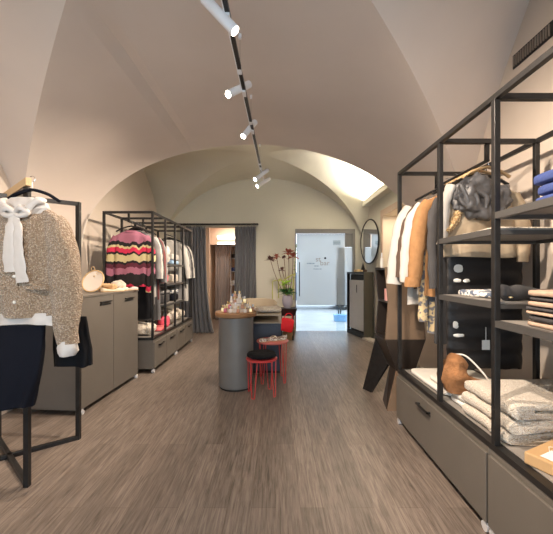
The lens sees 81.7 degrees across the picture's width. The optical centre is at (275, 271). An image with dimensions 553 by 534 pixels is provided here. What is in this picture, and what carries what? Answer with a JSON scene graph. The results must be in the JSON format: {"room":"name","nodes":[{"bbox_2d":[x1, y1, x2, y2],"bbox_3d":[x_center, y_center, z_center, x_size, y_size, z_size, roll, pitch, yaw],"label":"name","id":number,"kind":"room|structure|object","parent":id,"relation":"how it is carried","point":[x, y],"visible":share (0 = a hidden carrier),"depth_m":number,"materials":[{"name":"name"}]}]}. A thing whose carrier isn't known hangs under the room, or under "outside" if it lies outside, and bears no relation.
{"room":"clothing store","nodes":[
{"label":"clothing store","id":0,"kind":"room"},
{"bbox_2d":[0,164,160,321],"bbox_3d":[-2.800,-0.489,3.050,0.200,3.777,8.900,0,0,0],"label":"wall","id":1,"kind":"structure","parent":0,"point":[133,193],"depth_m":5.28,"materials":[{"name":"paint"}]},
{"bbox_2d":[210,245,214,319],"bbox_3d":[-1.945,0.025,9.140,0.090,2.750,2.920,0,0,0],"label":"wall","id":2,"kind":"structure","parent":0,"point":[212,247],"depth_m":9.58,"materials":[{"name":"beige paint"}]},
{"bbox_2d":[206,228,209,308],"bbox_3d":[-1.790,0.025,8.105,0.220,2.750,0.110,0,0,0],"label":"trim","id":3,"kind":"structure","parent":2,"relation":"attached to","point":[207,229],"depth_m":8.05,"materials":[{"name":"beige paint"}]},
{"bbox_2d":[210,228,234,244],"bbox_3d":[-1.050,-1.065,9.135,1.698,0.569,0.030,0,0,0],"label":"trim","id":4,"kind":"structure","parent":2,"relation":"attached to","point":[214,232],"depth_m":9.12,"materials":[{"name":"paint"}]},
{"bbox_2d":[229,245,234,301],"bbox_3d":[-1.050,0.025,10.650,1.880,2.750,0.100,0,0,0],"label":"wall","id":5,"kind":"structure","parent":0,"point":[233,248],"depth_m":10.60,"materials":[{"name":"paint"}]},
{"bbox_2d":[0,300,488,533],"bbox_3d":[2.900,1.450,10.100,12.200,0.100,23.800,0,0,0],"label":"floor","id":6,"kind":"structure","parent":0,"point":[168,450],"depth_m":2.40,"materials":[{"name":"brown wood"}]},
{"bbox_2d":[0,177,80,487],"bbox_3d":[-1.998,0.395,2.377,0.816,2.010,0.638,0,0,0],"label":"stand","id":7,"kind":"object","parent":6,"relation":"on","point":[24,475],"visible":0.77,"depth_m":2.44,"materials":[{"name":"black metal"}]},
{"bbox_2d":[7,176,60,202],"bbox_3d":[-1.535,-0.521,2.015,0.351,0.169,0.032,0,0,0],"label":"clothes hanger","id":8,"kind":"object","parent":7,"relation":"hanging from","point":[21,192],"visible":0.89,"depth_m":2.00,"materials":[{"name":"black plastic"}]},
{"bbox_2d":[0,197,82,356],"bbox_3d":[-1.515,0.026,1.936,0.678,0.948,0.224,0,0,-3],"label":"sweater","id":9,"kind":"object","parent":8,"relation":"hanging from","point":[41,276],"visible":1,"depth_m":1.88,"materials":[{"name":"grey"}]},
{"bbox_2d":[0,325,45,410],"bbox_3d":[-1.600,0.568,1.932,0.410,0.496,0.133,0,0,0],"label":"trousers","id":10,"kind":"object","parent":9,"relation":"hanging from","point":[22,347],"visible":1,"depth_m":1.89,"materials":[{"name":"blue fabric"}]},
{"bbox_2d":[53,316,92,367],"bbox_3d":[-1.370,0.468,2.155,0.261,0.336,0.100,0,0,0],"label":"handbag","id":11,"kind":"object","parent":7,"relation":"hanging from","point":[83,358],"visible":0.57,"depth_m":2.13,"materials":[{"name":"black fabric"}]},
{"bbox_2d":[18,289,138,414],"bbox_3d":[-2.184,0.816,3.696,0.680,1.167,1.151,0,0,4],"label":"sideboard","id":12,"kind":"object","parent":6,"relation":"on","point":[112,317],"visible":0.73,"depth_m":3.43,"materials":[{"name":"beige paint"}]},
{"bbox_2d":[82,267,103,291],"bbox_3d":[-2.070,0.084,3.620,0.198,0.293,0.198,0,0,-45],"label":"handbag","id":13,"kind":"object","parent":12,"relation":"on","point":[93,280],"visible":0.92,"depth_m":3.62,"materials":[{"name":"beige leather"}]},
{"bbox_2d":[100,283,116,289],"bbox_3d":[-2.025,0.183,3.860,0.184,0.096,0.140,0,0,0],"label":"pouch","id":14,"kind":"object","parent":12,"relation":"on","point":[105,285],"visible":0.66,"depth_m":3.81,"materials":[{"name":"brown leather"}]},
{"bbox_2d":[101,288,123,291],"bbox_3d":[-1.940,0.205,3.800,0.250,0.052,0.092,0,0,-33],"label":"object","id":15,"kind":"object","parent":12,"relation":"on","point":[102,289],"visible":0.98,"depth_m":3.76,"materials":[{"name":"beige leather"}]},
{"bbox_2d":[111,280,125,287],"bbox_3d":[-1.996,0.164,4.061,0.173,0.132,0.163,0,0,0],"label":"pouch","id":16,"kind":"object","parent":12,"relation":"on","point":[120,284],"visible":0.48,"depth_m":4.02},
{"bbox_2d":[102,211,192,372],"bbox_3d":[-2.019,0.279,5.430,0.742,2.239,2.050,0,0,0],"label":"clothes rack","id":17,"kind":"object","parent":6,"relation":"on","point":[153,349],"visible":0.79,"depth_m":4.92,"materials":[{"name":"black metal"}]},
{"bbox_2d":[116,221,146,231],"bbox_3d":[-2.030,-0.641,4.490,0.430,0.160,0.032,0,0,0],"label":"clothes hanger","id":18,"kind":"object","parent":17,"relation":"hanging from","point":[132,221],"visible":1,"depth_m":4.48,"materials":[{"name":"black metal"}]},
{"bbox_2d":[105,230,155,292],"bbox_3d":[-2.030,-0.150,4.484,0.699,0.879,0.162,0,0,0],"label":"striped sweater","id":19,"kind":"object","parent":18,"relation":"hanging from","point":[128,253],"visible":0.94,"depth_m":4.44,"materials":[{"name":"fabric"}]},
{"bbox_2d":[138,322,156,334],"bbox_3d":[-1.950,0.813,4.622,0.438,0.183,0.305,0,0,0],"label":"sweater","id":20,"kind":"object","parent":17,"relation":"on","point":[144,328],"visible":0.48,"depth_m":4.51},
{"bbox_2d":[157,316,169,326],"bbox_3d":[-1.841,0.812,5.237,0.185,0.184,0.191,0,0,0],"label":"shoulder bag","id":21,"kind":"object","parent":17,"relation":"on","point":[159,322],"visible":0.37,"depth_m":5.16,"materials":[{"name":"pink leather"}]},
{"bbox_2d":[154,307,177,324],"bbox_3d":[-1.938,0.761,5.566,0.472,0.285,0.399,0,0,0],"label":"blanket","id":22,"kind":"object","parent":17,"relation":"on","point":[170,312],"visible":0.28,"depth_m":5.44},
{"bbox_3d":[-2.010,-0.641,4.635,0.371,0.159,0.032,0,0,0],"label":"clothes hanger","id":23,"kind":"object","parent":17,"relation":"hanging from","visible":0},
{"bbox_2d":[137,230,161,303],"bbox_3d":[-2.010,-0.065,4.626,0.726,1.071,0.100,0,0,0],"label":"jacket","id":24,"kind":"object","parent":23,"relation":"hanging from","point":[158,274],"visible":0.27,"depth_m":4.60,"materials":[{"name":"fabric"}]},
{"bbox_3d":[-2.010,-0.641,4.697,0.371,0.159,0.032,0,0,0],"label":"clothes hanger","id":25,"kind":"object","parent":17,"relation":"hanging from","visible":0},
{"bbox_2d":[142,231,162,296],"bbox_3d":[-2.010,-0.115,4.687,0.726,0.971,0.093,0,0,0],"label":"shirt","id":26,"kind":"object","parent":25,"relation":"hanging from","point":[156,238],"visible":0.1,"depth_m":4.68,"materials":[{"name":"grey fabric"}]},
{"bbox_3d":[-2.010,-0.641,4.883,0.371,0.159,0.032,0,0,0],"label":"clothes hanger","id":27,"kind":"object","parent":17,"relation":"hanging from","visible":0},
{"bbox_2d":[138,233,167,320],"bbox_3d":[-2.011,0.070,4.873,0.731,1.341,0.094,0,0,0],"label":"coat","id":28,"kind":"object","parent":27,"relation":"hanging from","point":[159,310],"visible":0.11,"depth_m":4.87,"materials":[{"name":"fabric"}]},
{"bbox_3d":[-2.010,-0.641,4.821,0.371,0.159,0.032,0,0,0],"label":"clothes hanger","id":29,"kind":"object","parent":17,"relation":"hanging from","visible":0},
{"bbox_2d":[146,232,165,299],"bbox_3d":[-2.011,-0.089,4.810,0.724,1.021,0.092,0,0,0],"label":"cardigan","id":30,"kind":"object","parent":29,"relation":"hanging from","point":[164,253],"visible":0.09,"depth_m":4.80,"materials":[{"name":"grey fabric"}]},
{"bbox_3d":[-2.000,-0.641,6.090,0.390,0.159,0.032,0,0,0],"label":"clothes hanger","id":31,"kind":"object","parent":17,"relation":"hanging from","visible":0},
{"bbox_2d":[160,240,191,298],"bbox_3d":[-1.998,-0.040,6.083,0.814,1.121,0.096,0,0,0],"label":"coat","id":32,"kind":"object","parent":31,"relation":"hanging from","point":[179,286],"visible":0.12,"depth_m":6.07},
{"bbox_3d":[-2.000,-0.641,6.310,0.390,0.159,0.032,0,0,0],"label":"clothes hanger","id":33,"kind":"object","parent":17,"relation":"hanging from","visible":0},
{"bbox_2d":[176,241,194,300],"bbox_3d":[-2.000,-0.015,6.302,0.820,1.171,0.099,0,0,0],"label":"tunic","id":34,"kind":"object","parent":33,"relation":"hanging from","point":[186,290],"visible":0.08,"depth_m":6.29,"materials":[{"name":"grey fabric"}]},
{"bbox_3d":[-2.000,-0.641,5.980,0.390,0.159,0.032,0,0,0],"label":"clothes hanger","id":35,"kind":"object","parent":17,"relation":"hanging from","visible":0},
{"bbox_2d":[163,240,190,281],"bbox_3d":[-2.001,-0.190,5.972,0.818,0.821,0.098,0,0,0],"label":"blouse","id":36,"kind":"object","parent":35,"relation":"hanging from","point":[170,243],"visible":0.4,"depth_m":5.96,"materials":[{"name":"grey fabric"}]},
{"bbox_3d":[-2.000,-0.641,6.200,0.390,0.159,0.032,0,0,0],"label":"clothes hanger","id":37,"kind":"object","parent":17,"relation":"hanging from","visible":0},
{"bbox_2d":[180,243,193,288],"bbox_3d":[-2.001,-0.140,6.190,0.815,0.921,0.099,0,0,0],"label":"blazer","id":38,"kind":"object","parent":37,"relation":"hanging from","point":[180,243],"visible":0.1,"depth_m":6.18,"materials":[{"name":"fabric"}]},
{"bbox_3d":[-2.010,-0.641,4.759,0.371,0.159,0.032,0,0,0],"label":"clothes hanger","id":39,"kind":"object","parent":17,"relation":"hanging from","visible":0},
{"bbox_2d":[138,232,164,320],"bbox_3d":[-2.011,0.060,4.751,0.734,1.321,0.097,0,0,0],"label":"coat","id":40,"kind":"object","parent":39,"relation":"hanging from","point":[163,279],"visible":0.11,"depth_m":4.75,"materials":[{"name":"fabric"}]},
{"bbox_2d":[215,245,228,318],"bbox_3d":[-1.573,0.290,9.353,0.423,2.180,0.089,0,0,0],"label":"curtain","id":41,"kind":"object","parent":6,"relation":"on","point":[221,251],"visible":0.75,"depth_m":9.34,"materials":[{"name":"brown fabric"}]},
{"bbox_2d":[230,245,234,298],"bbox_3d":[-1.085,0.300,9.750,0.570,2.200,0.300,0,0,0],"label":"wall shelf","id":42,"kind":"object","parent":6,"relation":"on","point":[231,246],"visible":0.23,"depth_m":9.60,"materials":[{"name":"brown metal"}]},
{"bbox_2d":[215,310,256,391],"bbox_3d":[-0.490,0.943,3.930,0.512,0.915,0.512,0,0,0],"label":"counter","id":43,"kind":"object","parent":6,"relation":"on","point":[235,329],"depth_m":3.74,"materials":[{"name":"grey metal"}]},
{"bbox_2d":[227,303,249,312],"bbox_3d":[-0.470,0.432,3.950,0.300,0.104,0.300,0,0,0],"label":"bottles","id":44,"kind":"object","parent":43,"relation":"on","point":[233,309],"depth_m":3.85,"materials":[{"name":"clear glass"}]},
{"bbox_2d":[245,298,276,306],"bbox_3d":[-0.400,0.971,6.270,0.840,0.862,0.759,0,0,0],"label":"armchair","id":45,"kind":"object","parent":6,"relation":"on","point":[257,302],"visible":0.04,"depth_m":6.57,"materials":[{"name":"beige fabric"}]},
{"bbox_2d":[246,349,276,399],"bbox_3d":[-0.163,1.152,3.660,0.356,0.494,0.356,0,0,0],"label":"round stool","id":46,"kind":"object","parent":6,"relation":"on","point":[266,356],"visible":1,"depth_m":3.57,"materials":[{"name":"red metal"}]},
{"bbox_2d":[247,349,275,359],"bbox_3d":[-0.164,0.940,3.659,0.334,0.069,0.331,0,0,0],"label":"cushion","id":47,"kind":"object","parent":46,"relation":"on","point":[260,354],"depth_m":3.57,"materials":[{"name":"black fabric"}]},
{"bbox_2d":[253,307,280,372],"bbox_3d":[-0.135,0.989,4.860,0.420,0.822,0.980,0,0,0],"label":"base cabinet","id":48,"kind":"object","parent":6,"relation":"on","point":[268,324],"visible":0.48,"depth_m":4.39,"materials":[{"name":"blue paint"}]},
{"bbox_2d":[255,305,281,312],"bbox_3d":[-0.116,0.533,4.622,0.392,0.089,0.344,0,0,0],"label":"cushion","id":49,"kind":"object","parent":48,"relation":"on","point":[276,308],"visible":0.96,"depth_m":4.49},
{"bbox_2d":[257,337,287,383],"bbox_3d":[-0.045,1.140,4.140,0.410,0.519,0.410,0,0,0],"label":"side table","id":50,"kind":"object","parent":6,"relation":"on","point":[284,342],"visible":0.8,"depth_m":4.02,"materials":[{"name":"red"}]},
{"bbox_2d":[281,307,296,339],"bbox_3d":[0.219,1.074,6.650,0.420,0.652,0.340,0,0,0],"label":"plant stand","id":51,"kind":"object","parent":6,"relation":"on","point":[292,310],"visible":0.49,"depth_m":6.53,"materials":[{"name":"wood"}]},
{"bbox_2d":[264,244,298,307],"bbox_3d":[0.129,0.083,6.633,0.744,1.329,0.366,0,0,0],"label":"potted plant","id":52,"kind":"object","parent":51,"relation":"on","point":[287,300],"visible":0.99,"depth_m":6.62,"materials":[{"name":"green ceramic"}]},
{"bbox_2d":[281,313,293,332],"bbox_3d":[0.215,1.016,6.398,0.295,0.384,0.113,0,0,0],"label":"handbag","id":53,"kind":"object","parent":51,"relation":"hanging from","point":[287,324],"visible":0.91,"depth_m":6.35,"materials":[{"name":"red leather"}]},
{"bbox_2d":[333,314,346,321],"bbox_3d":[1.830,1.310,9.150,0.360,0.189,0.220,0,0,0],"label":"crate","id":54,"kind":"object","parent":6,"relation":"on","point":[336,317],"visible":0.98,"depth_m":9.05,"materials":[{"name":"blue plastic"}]},
{"bbox_2d":[347,272,373,337],"bbox_3d":[1.851,0.700,7.090,0.222,1.400,0.777,0,0,-14],"label":"cabinet","id":55,"kind":"object","parent":6,"relation":"on","point":[360,289],"depth_m":6.86,"materials":[{"name":"black metal"}]},
{"bbox_2d":[363,267,425,410],"bbox_3d":[1.327,0.675,3.530,0.575,1.450,0.620,0,0,0],"label":"display unit","id":56,"kind":"object","parent":6,"relation":"on","point":[384,351],"visible":0.58,"depth_m":3.27,"materials":[{"name":"brown wood"}]},
{"bbox_2d":[396,46,552,533],"bbox_3d":[1.459,0.237,1.707,0.742,2.324,2.544,0,0,0],"label":"clothes rack","id":57,"kind":"object","parent":6,"relation":"on","point":[510,495],"visible":0.82,"depth_m":1.75,"materials":[{"name":"black metal"}]},
{"bbox_2d":[411,368,490,395],"bbox_3d":[1.466,0.875,2.580,0.554,0.038,0.602,0,0,0],"label":"folded blanket","id":58,"kind":"object","parent":57,"relation":"on","point":[423,374],"visible":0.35,"depth_m":2.69,"materials":[{"name":"white fabric"}]},
{"bbox_2d":[430,374,486,401],"bbox_3d":[1.421,0.837,2.330,0.403,0.039,0.542,0,0,0],"label":"folded blanket","id":59,"kind":"object","parent":58,"relation":"on","point":[433,377],"visible":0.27,"depth_m":2.48,"materials":[{"name":"white fabric"}]},
{"bbox_2d":[441,353,488,393],"bbox_3d":[1.260,0.694,2.179,0.207,0.257,0.330,0,0,-43],"label":"bag","id":60,"kind":"object","parent":59,"relation":"on","point":[454,374],"visible":0.65,"depth_m":2.15,"materials":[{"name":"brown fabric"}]},
{"bbox_2d":[458,289,490,297],"bbox_3d":[1.357,0.133,1.990,0.294,0.043,0.345,0,0,0],"label":"scarf","id":61,"kind":"object","parent":57,"relation":"on","point":[465,292],"visible":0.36,"depth_m":1.97,"materials":[{"name":"fabric"}]},
{"bbox_2d":[450,166,508,184],"bbox_3d":[1.510,-0.721,2.375,0.430,0.160,0.032,0,0,0],"label":"clothes hanger","id":62,"kind":"object","parent":57,"relation":"hanging from","point":[504,182],"visible":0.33,"depth_m":2.36,"materials":[{"name":"black metal"}]},
{"bbox_2d":[436,184,530,261],"bbox_3d":[1.528,-0.374,2.362,0.698,0.602,0.117,0,0,0],"label":"jacket","id":63,"kind":"object","parent":62,"relation":"hanging from","point":[455,222],"visible":0.34,"depth_m":2.34,"materials":[{"name":"fabric"}]},
{"bbox_2d":[446,257,522,369],"bbox_3d":[1.595,0.045,2.450,0.581,1.400,0.086,0,0,-2],"label":"display board","id":64,"kind":"object","parent":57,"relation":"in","point":[466,323],"visible":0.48,"depth_m":2.42,"materials":[{"name":"black fabric"}]},
{"bbox_2d":[482,327,489,349],"bbox_3d":[1.529,0.484,2.332,0.056,0.165,0.003,0,0,0],"label":"tag","id":65,"kind":"object","parent":64,"relation":"hanging from","point":[485,343],"visible":1,"depth_m":2.33,"materials":[{"name":"white paper"}]},
{"bbox_2d":[462,163,510,177],"bbox_3d":[1.540,-0.744,2.342,0.351,0.114,0.032,0,0,0],"label":"clothes hanger","id":66,"kind":"object","parent":57,"relation":"hanging from","point":[504,173],"visible":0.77,"depth_m":2.33,"materials":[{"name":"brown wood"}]},
{"bbox_2d":[451,171,513,220],"bbox_3d":[1.479,-0.543,2.305,0.412,0.354,0.149,0,0,0],"label":"puffer jacket","id":67,"kind":"object","parent":66,"relation":"hanging from","point":[471,195],"visible":0.7,"depth_m":2.26,"materials":[{"name":"grey fabric"}]},
{"bbox_2d":[490,184,513,209],"bbox_3d":[1.601,-0.506,2.298,0.172,0.255,0.119,0,0,0],"label":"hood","id":68,"kind":"object","parent":67,"relation":"attached to","point":[506,198],"depth_m":2.26,"materials":[{"name":"grey fabric"}]},
{"bbox_2d":[443,294,532,303],"bbox_3d":[1.480,0.161,1.950,0.640,0.012,0.545,0,0,0],"label":"shelf","id":69,"kind":"object","parent":57,"relation":"attached to","point":[456,295],"depth_m":1.80,"materials":[{"name":"wood"}]},
{"bbox_2d":[462,403,552,445],"bbox_3d":[1.459,0.858,1.835,0.577,0.072,0.413,0,0,0],"label":"folded blanket","id":70,"kind":"object","parent":57,"relation":"on","point":[536,439],"visible":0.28,"depth_m":1.65,"materials":[{"name":"fabric"}]},
{"bbox_2d":[461,391,552,434],"bbox_3d":[1.468,0.790,1.835,0.578,0.076,0.424,0,0,0],"label":"folded blanket","id":71,"kind":"object","parent":70,"relation":"on","point":[514,426],"visible":0.35,"depth_m":1.64,"materials":[{"name":"fabric"}]},
{"bbox_2d":[464,379,552,419],"bbox_3d":[1.478,0.712,1.827,0.577,0.089,0.434,0,0,0],"label":"folded blanket","id":72,"kind":"object","parent":71,"relation":"on","point":[523,399],"visible":0.89,"depth_m":1.76,"materials":[{"name":"fabric"}]},
{"bbox_2d":[463,228,552,240],"bbox_3d":[1.480,-0.224,1.950,0.640,0.012,0.545,0,0,0],"label":"shelf","id":73,"kind":"object","parent":57,"relation":"attached to","point":[503,237],"depth_m":2.02,"materials":[{"name":"wood"}]},
{"bbox_2d":[501,284,552,300],"bbox_3d":[1.379,0.113,1.727,0.364,0.092,0.084,0,0,-5],"label":"boot","id":74,"kind":"object","parent":57,"relation":"on","point":[514,292],"visible":0.7,"depth_m":1.70,"materials":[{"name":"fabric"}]},
{"bbox_2d":[501,320,552,331],"bbox_3d":[1.480,0.256,1.359,0.640,0.012,0.597,0,0,0],"label":"shelf","id":75,"kind":"object","parent":57,"relation":"attached to","point":[524,323],"depth_m":1.55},
{"bbox_2d":[523,206,552,213],"bbox_3d":[1.480,-0.304,1.359,0.640,0.012,0.597,0,0,0],"label":"shelf","id":76,"kind":"object","parent":57,"relation":"attached to","point":[549,210],"depth_m":1.58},
{"bbox_2d":[524,440,552,475],"bbox_3d":[1.370,0.861,1.455,0.340,0.065,0.260,0,0,-26],"label":"kraft box","id":77,"kind":"object","parent":57,"relation":"on","point":[540,457],"visible":1,"depth_m":1.47,"materials":[{"name":"cardboard"}]},
{"bbox_2d":[528,321,552,329],"bbox_3d":[1.361,0.237,1.311,0.398,0.024,0.421,0,0,0],"label":"sweater","id":78,"kind":"object","parent":57,"relation":"on","point":[532,323],"visible":0.8,"depth_m":1.41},
{"bbox_2d":[529,315,552,323],"bbox_3d":[1.366,0.210,1.307,0.397,0.030,0.424,0,0,0],"label":"sweater","id":79,"kind":"object","parent":78,"relation":"on","point":[538,318],"visible":0.73,"depth_m":1.41,"materials":[{"name":"grey fabric"}]},
{"bbox_2d":[526,310,552,317],"bbox_3d":[1.358,0.185,1.314,0.395,0.021,0.422,0,0,0],"label":"sweater","id":80,"kind":"object","parent":79,"relation":"on","point":[535,312],"visible":0.73,"depth_m":1.41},
{"bbox_2d":[526,306,552,312],"bbox_3d":[1.359,0.166,1.313,0.396,0.018,0.420,0,0,0],"label":"sweater","id":81,"kind":"object","parent":80,"relation":"on","point":[543,309],"visible":0.85,"depth_m":1.42,"materials":[{"name":"grey fabric"}]},
{"bbox_2d":[528,301,552,308],"bbox_3d":[1.364,0.144,1.308,0.398,0.026,0.422,0,0,0],"label":"sweater","id":82,"kind":"object","parent":81,"relation":"on","point":[544,304],"visible":0.84,"depth_m":1.41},
{"bbox_2d":[530,297,552,301],"bbox_3d":[1.368,0.122,1.306,0.394,0.019,0.424,0,0,0],"label":"sweater","id":83,"kind":"object","parent":82,"relation":"on","point":[546,299],"visible":0.88,"depth_m":1.42,"materials":[{"name":"grey fabric"}]},
{"bbox_2d":[528,290,552,297],"bbox_3d":[1.364,0.095,1.309,0.396,0.034,0.422,0,0,0],"label":"sweater","id":84,"kind":"object","parent":83,"relation":"on","point":[541,293],"visible":1,"depth_m":1.42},
{"bbox_2d":[536,194,552,200],"bbox_3d":[1.434,-0.337,1.330,0.372,0.053,0.500,0,0,0],"label":"sweater","id":85,"kind":"object","parent":57,"relation":"on","point":[549,195],"visible":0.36,"depth_m":1.49,"materials":[{"name":"blue fabric"}]},
{"bbox_2d":[538,182,552,195],"bbox_3d":[1.441,-0.391,1.325,0.370,0.052,0.502,0,0,0],"label":"sweater","id":86,"kind":"object","parent":85,"relation":"on","point":[546,189],"visible":0.88,"depth_m":1.49,"materials":[{"name":"blue fabric"}]},
{"bbox_2d":[533,169,552,185],"bbox_3d":[1.429,-0.445,1.335,0.372,0.057,0.502,0,0,0],"label":"sweater","id":87,"kind":"object","parent":86,"relation":"on","point":[544,178],"visible":0.9,"depth_m":1.49,"materials":[{"name":"blue fabric"}]},
{"bbox_3d":[1.480,-0.721,2.525,0.390,0.159,0.032,0,0,0],"label":"clothes hanger","id":88,"kind":"object","parent":57,"relation":"hanging from","visible":0},
{"bbox_2d":[427,197,446,344],"bbox_3d":[1.448,-0.050,2.517,0.521,1.241,0.078,0,0,0],"label":"coat","id":89,"kind":"object","parent":88,"relation":"hanging from","point":[432,213],"visible":0.15,"depth_m":2.50,"materials":[{"name":"grey fabric"}]},
{"bbox_3d":[1.500,-0.721,2.665,0.390,0.159,0.032,0,0,0],"label":"clothes hanger","id":90,"kind":"object","parent":57,"relation":"hanging from","visible":0},
{"bbox_2d":[418,253,434,333],"bbox_3d":[1.458,-0.080,2.655,0.569,1.181,0.082,0,0,0],"label":"patterned knit","id":91,"kind":"object","parent":90,"relation":"hanging from","point":[426,304],"visible":0.04,"depth_m":2.63,"materials":[{"name":"fabric"}]},
{"bbox_3d":[1.460,-0.721,2.605,0.390,0.159,0.032,0,0,0],"label":"clothes hanger","id":92,"kind":"object","parent":57,"relation":"hanging from","visible":0},
{"bbox_2d":[404,196,436,296],"bbox_3d":[1.458,-0.234,2.594,0.839,0.871,0.128,0,0,0],"label":"jacket","id":93,"kind":"object","parent":92,"relation":"hanging from","point":[418,237],"visible":0.13,"depth_m":2.56,"materials":[{"name":"fabric"}]},
{"bbox_3d":[1.460,-0.721,2.910,0.390,0.159,0.032,0,0,0],"label":"clothes hanger","id":94,"kind":"object","parent":57,"relation":"hanging from","visible":0},
{"bbox_2d":[386,205,418,304],"bbox_3d":[1.460,-0.184,2.903,0.923,0.971,0.134,0,0,0],"label":"shirt","id":95,"kind":"object","parent":94,"relation":"hanging from","point":[412,297],"visible":0.1,"depth_m":2.87,"materials":[{"name":"white fabric"}]},
{"bbox_3d":[1.460,-0.721,2.730,0.390,0.159,0.032,0,0,0],"label":"clothes hanger","id":96,"kind":"object","parent":57,"relation":"hanging from","visible":0},
{"bbox_2d":[399,198,430,294],"bbox_3d":[1.462,-0.234,2.721,0.828,0.871,0.115,0,0,0],"label":"shirt","id":97,"kind":"object","parent":96,"relation":"hanging from","point":[404,253],"visible":0.02,"depth_m":2.69,"materials":[{"name":"white fabric"}]},
{"bbox_2d":[161,178,365,326],"bbox_3d":[-0.300,-0.410,7.590,4.800,3.620,0.180,0,0,0],"label":"wall","id":98,"kind":"structure","parent":0,"point":[279,207],"depth_m":7.50,"materials":[{"name":"paint"}]},
{"bbox_2d":[178,223,257,225],"bbox_3d":[-1.330,-1.089,7.389,1.860,0.062,0.218,0,0,0],"label":"curtain rod","id":99,"kind":"object","parent":98,"relation":"attached to","point":[183,224],"visible":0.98,"depth_m":7.29,"materials":[{"name":"black metal"}]},
{"bbox_2d":[179,226,213,332],"bbox_3d":[-1.824,0.174,7.301,0.808,2.429,0.118,0,0,0],"label":"curtain","id":100,"kind":"object","parent":99,"relation":"hanging from","point":[201,317],"visible":0.65,"depth_m":7.30,"materials":[{"name":"grey fabric"}]},
{"bbox_2d":[234,226,255,297],"bbox_3d":[-0.693,0.170,7.324,0.514,2.420,0.114,0,0,0],"label":"curtain","id":101,"kind":"object","parent":99,"relation":"hanging from","point":[245,237],"visible":0.63,"depth_m":7.31,"materials":[{"name":"grey fabric"}]},
{"bbox_2d":[295,229,354,331],"bbox_3d":[1.153,0.195,7.554,1.415,2.410,0.131,0,0,0],"label":"door","id":102,"kind":"structure","parent":98,"relation":"in","point":[326,256],"depth_m":7.55,"materials":[{"name":"grey"}]},
{"bbox_2d":[0,0,529,246],"bbox_3d":[-0.300,-2.000,3.050,4.800,3.300,8.900,0,0,0],"label":"ceiling","id":103,"kind":"structure","parent":0,"point":[94,94],"depth_m":2.82,"materials":[{"name":"paint"}]},
{"bbox_2d":[221,0,261,172],"bbox_3d":[-0.281,-1.627,1.925,0.036,0.285,5.852,0,0,1],"label":"track","id":104,"kind":"object","parent":103,"relation":"hanging from","point":[225,5],"visible":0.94,"depth_m":2.42,"materials":[{"name":"black metal"}]},
{"bbox_2d":[200,0,238,35],"bbox_3d":[-0.326,-1.488,1.865,0.221,0.230,0.091,0,0,0],"label":"track spotlight","id":105,"kind":"object","parent":104,"relation":"attached to","point":[222,17],"visible":0.99,"depth_m":1.83,"materials":[{"name":"white metal"}]},
{"bbox_2d":[225,80,251,97],"bbox_3d":[-0.298,-1.497,2.615,0.073,0.218,0.257,0,0,44],"label":"track spotlight","id":106,"kind":"object","parent":104,"relation":"attached to","point":[236,90],"visible":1,"depth_m":2.58,"materials":[{"name":"white metal"}]},
{"bbox_2d":[241,119,257,138],"bbox_3d":[-0.275,-1.497,3.346,0.070,0.250,0.222,0,0,39],"label":"track spotlight","id":107,"kind":"object","parent":104,"relation":"attached to","point":[246,132],"visible":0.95,"depth_m":3.31,"materials":[{"name":"white metal"}]},
{"bbox_2d":[254,167,268,180],"bbox_3d":[-0.218,-1.387,4.578,0.249,0.215,0.100,0,0,-34],"label":"track spotlight","id":108,"kind":"object","parent":104,"relation":"attached to","point":[266,170],"visible":1,"depth_m":4.54,"materials":[{"name":"white metal"}]},
{"bbox_2d":[366,179,419,366],"bbox_3d":[2.325,-0.410,5.975,0.450,3.620,3.050,0,0,0],"label":"wall","id":109,"kind":"structure","parent":0,"point":[389,219],"depth_m":6.28,"materials":[{"name":"beige paint"}]},
{"bbox_2d":[360,219,379,263],"bbox_3d":[2.030,-0.660,6.950,0.041,0.982,0.982,0,0,-7],"label":"wall mirror","id":110,"kind":"object","parent":109,"relation":"attached to","point":[370,239],"visible":1,"depth_m":6.92,"materials":[{"name":"black mirror"}]},
{"bbox_2d":[362,184,391,206],"bbox_3d":[2.014,-1.520,6.000,0.169,0.120,2.999,0,0,0],"label":"trim","id":111,"kind":"structure","parent":109,"relation":"attached to","point":[382,191],"depth_m":6.27,"materials":[{"name":"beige paint"}]},
{"bbox_2d":[380,202,404,257],"bbox_3d":[2.093,0.090,5.625,0.010,2.620,1.550,0,0,0],"label":"trim","id":112,"kind":"structure","parent":109,"relation":"attached to","point":[393,206],"depth_m":6.28,"materials":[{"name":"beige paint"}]},
{"bbox_2d":[420,0,552,379],"bbox_3d":[2.100,-1.134,1.525,0.200,5.069,5.850,0,0,0],"label":"wall","id":113,"kind":"structure","parent":0,"point":[518,119],"depth_m":2.54,"materials":[{"name":"paint"}]},
{"bbox_2d":[513,20,552,69],"bbox_3d":[1.989,-1.758,2.495,0.018,0.115,0.390,0,0,0],"label":"air vent","id":114,"kind":"object","parent":113,"relation":"in","point":[546,33],"visible":1,"depth_m":2.47,"materials":[{"name":"black metal"}]},
{"bbox_3d":[-1.980,-0.285,4.560,0.005,0.570,0.006,0,0,0],"label":"cord","id":115,"kind":"object","parent":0,"visible":0},
{"bbox_2d":[128,286,150,318],"bbox_3d":[-1.977,0.333,4.560,0.479,0.666,0.129,0,0,0],"label":"skirt","id":116,"kind":"object","parent":115,"relation":"hanging from","point":[144,298],"visible":0.16,"depth_m":4.53,"materials":[{"name":"black fabric"}]},
{"bbox_3d":[1.460,-0.721,2.820,0.390,0.159,0.032,0,0,0],"label":"clothes hanger","id":117,"kind":"object","parent":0,"visible":0},
{"bbox_2d":[396,205,416,288],"bbox_3d":[1.461,-0.260,2.814,0.832,0.821,0.104,0,0,0],"label":"jacket","id":118,"kind":"object","parent":117,"relation":"hanging from","point":[403,222],"visible":0.03,"depth_m":2.79,"materials":[{"name":"brown fabric"}]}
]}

